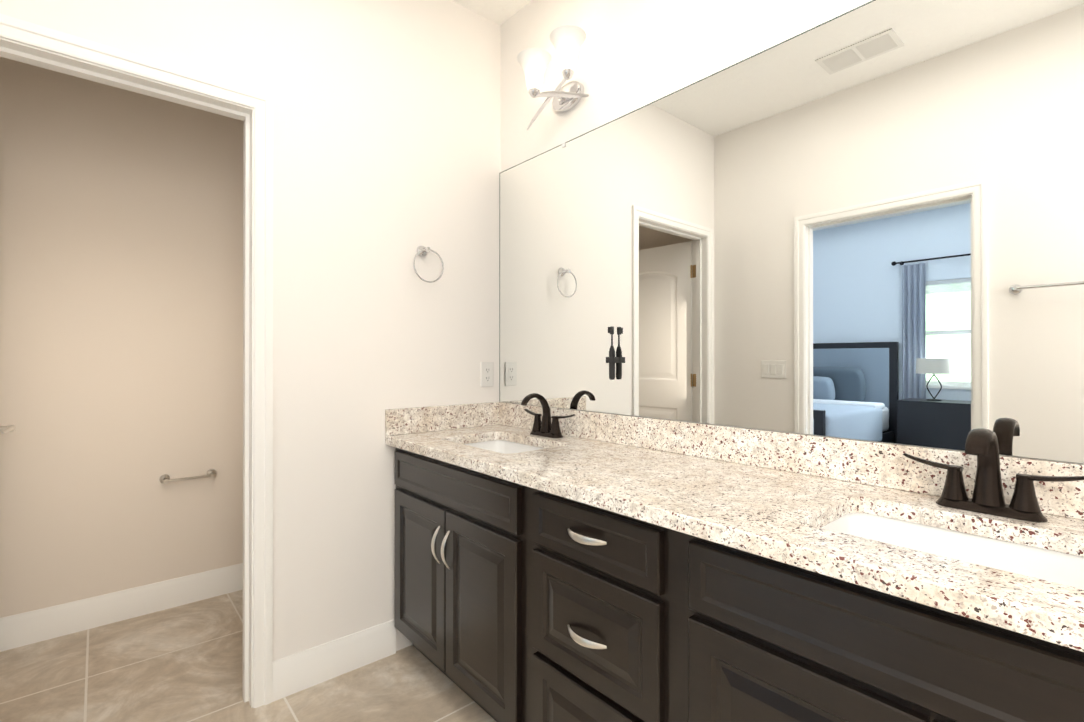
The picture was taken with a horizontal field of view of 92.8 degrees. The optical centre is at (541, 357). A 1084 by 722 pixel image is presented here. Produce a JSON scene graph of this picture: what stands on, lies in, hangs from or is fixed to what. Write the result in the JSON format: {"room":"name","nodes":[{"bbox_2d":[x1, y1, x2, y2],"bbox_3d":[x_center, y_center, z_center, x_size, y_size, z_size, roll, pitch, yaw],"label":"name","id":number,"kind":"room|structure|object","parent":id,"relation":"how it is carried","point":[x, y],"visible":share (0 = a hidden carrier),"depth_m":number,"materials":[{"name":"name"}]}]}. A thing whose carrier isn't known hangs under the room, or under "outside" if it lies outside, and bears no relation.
{"room":"bathroom","nodes":[
{"label":"bathroom","id":0,"kind":"room"},
{"bbox_2d":[0,425,14,433],"bbox_3d":[-1.851,0.175,1.659,0.162,2.032,0.791,0,0,-41],"label":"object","id":1,"kind":"structure","parent":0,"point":[6,429],"depth_m":1.93,"materials":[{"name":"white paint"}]},
{"bbox_2d":[0,57,243,617],"bbox_3d":[-1.651,-0.188,2.686,1.900,2.780,0.130,0,0,-41],"label":"wall","id":2,"kind":"structure","parent":0,"point":[121,302],"depth_m":2.35,"materials":[{"name":"beige paint"}]},
{"bbox_2d":[0,563,242,651],"bbox_3d":[-1.604,1.135,2.627,1.900,0.133,0.014,0,0,-41],"label":"baseboard","id":3,"kind":"structure","parent":2,"relation":"attached to","point":[22,629],"depth_m":2.33,"materials":[{"name":"white paint"}]},
{"bbox_2d":[159,469,216,483],"bbox_3d":[-1.705,0.582,2.498,0.232,0.042,0.080,0,0,-41],"label":"paper holder","id":4,"kind":"object","parent":2,"relation":"attached to","point":[165,479],"visible":1,"depth_m":2.47,"materials":[{"name":"silver metal"}]},
{"bbox_2d":[0,590,495,721],"bbox_3d":[-0.156,1.222,0.948,2.135,0.050,4.710,0,0,-41],"label":"floor","id":5,"kind":"structure","parent":0,"point":[182,663],"depth_m":1.90,"materials":[{"name":"tile"}]},
{"bbox_2d":[385,441,1083,721],"bbox_3d":[0.307,0.774,1.418,0.580,0.849,2.220,0,0,-41],"label":"bathroom vanity","id":6,"kind":"object","parent":5,"relation":"on","point":[552,564],"depth_m":1.10,"materials":[{"name":"brown wood"}]},
{"bbox_2d":[385,425,1083,640],"bbox_3d":[0.318,0.331,1.409,0.572,0.036,2.246,0,0,-41],"label":"countertop","id":7,"kind":"structure","parent":6,"relation":"on","point":[775,510],"depth_m":1.08,"materials":[{"name":"beige stone"}]},
{"bbox_2d":[461,437,548,452],"bbox_3d":[-0.146,0.411,1.931,0.350,0.145,0.501,0,0,-41],"label":"sink","id":8,"kind":"object","parent":7,"relation":"in","point":[502,444],"depth_m":2.13,"materials":[{"name":"white ceramic"}]},
{"bbox_2d":[517,393,576,436],"bbox_3d":[-0.018,0.228,2.042,0.151,0.172,0.295,0,0,-41],"label":"faucet","id":9,"kind":"object","parent":7,"relation":"on","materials":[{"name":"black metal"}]},
{"bbox_2d":[813,505,1083,584],"bbox_3d":[0.740,0.408,0.902,0.350,0.145,0.500,0,0,-41],"label":"sink","id":10,"kind":"object","parent":7,"relation":"in","point":[1053,560],"depth_m":1.02,"materials":[{"name":"white ceramic"}]},
{"bbox_2d":[897,428,1083,524],"bbox_3d":[0.867,0.225,1.013,0.151,0.172,0.295,0,0,-41],"label":"faucet","id":11,"kind":"object","parent":7,"relation":"on","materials":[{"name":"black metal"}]},
{"bbox_2d":[0,0,500,660],"bbox_3d":[-0.927,-0.190,1.902,1.825,2.780,0.115,0,0,-41],"label":"wall","id":12,"kind":"structure","parent":0,"point":[386,138],"depth_m":2.00,"materials":[{"name":"white paint"}]},
{"bbox_2d":[0,13,272,707],"bbox_3d":[-1.317,0.144,1.565,0.879,2.110,0.149,0,0,-41],"label":"door frame","id":13,"kind":"structure","parent":12,"relation":"attached to","point":[58,42],"depth_m":1.77,"materials":[{"name":"white paint"}]},
{"bbox_2d":[272,619,395,701],"bbox_3d":[-0.769,1.133,1.948,0.456,0.133,0.014,0,0,-41],"label":"baseboard","id":14,"kind":"structure","parent":12,"relation":"attached to","point":[303,670],"depth_m":1.93,"materials":[{"name":"white paint"}]},
{"bbox_2d":[413,246,443,282],"bbox_3d":[-0.485,-0.391,2.166,0.141,0.162,0.060,0,0,-41],"label":"towel ring","id":15,"kind":"object","parent":12,"relation":"attached to","point":[422,251],"visible":1,"depth_m":2.17,"materials":[{"name":"silver metal"}]},
{"bbox_2d":[385,402,500,436],"bbox_3d":[-0.415,0.263,2.246,0.552,0.105,0.020,0,0,-41],"label":"backsplash","id":16,"kind":"structure","parent":12,"relation":"attached to","point":[416,419],"depth_m":2.22,"materials":[{"name":"beige stone"}]},
{"bbox_2d":[481,362,493,386],"bbox_3d":[-0.254,0.080,2.398,0.070,0.115,0.007,0,0,-41],"label":"duplex electrical outlet","id":17,"kind":"object","parent":12,"relation":"attached to","point":[487,374],"visible":1,"depth_m":2.40,"materials":[{"name":"white plastic"}]},
{"bbox_2d":[501,402,1083,520],"bbox_3d":[0.527,0.261,1.589,0.020,0.105,2.246,0,0,-41],"label":"backsplash","id":18,"kind":"structure","parent":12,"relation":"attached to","point":[867,462],"depth_m":1.41,"materials":[{"name":"beige stone"}]},
{"bbox_2d":[452,0,530,25],"bbox_3d":[-0.156,-1.618,0.957,2.135,0.070,4.710,0,0,-41],"label":"ceiling","id":19,"kind":"structure","parent":0,"point":[500,12],"depth_m":2.33,"materials":[{"name":"white paint"}]},
{"bbox_2d":[517,25,588,129],"bbox_3d":[0.044,-1.089,2.039,0.176,0.255,0.373,0,0,-41],"label":"sconce","id":20,"kind":"object","parent":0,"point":[567,41],"visible":1,"depth_m":2.04,"materials":[{"name":"white glass"}]},
{"bbox_2d":[499,0,1083,463],"bbox_3d":[0.955,-0.193,1.198,0.130,2.780,3.635,0,0,-41],"label":"mirror","id":21,"kind":"object","parent":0,"point":[863,222],"depth_m":1.39,"materials":[{"name":"clear glass"}]},
{"bbox_2d":[606,326,618,379],"bbox_3d":[0.256,-0.014,1.883,0.034,0.195,0.036,0,0,-41],"label":"toothbrush","id":22,"kind":"object","parent":21,"relation":"attached to","point":[611,359],"visible":0.98,"depth_m":1.87,"materials":[{"name":"black plastic"}]}
]}

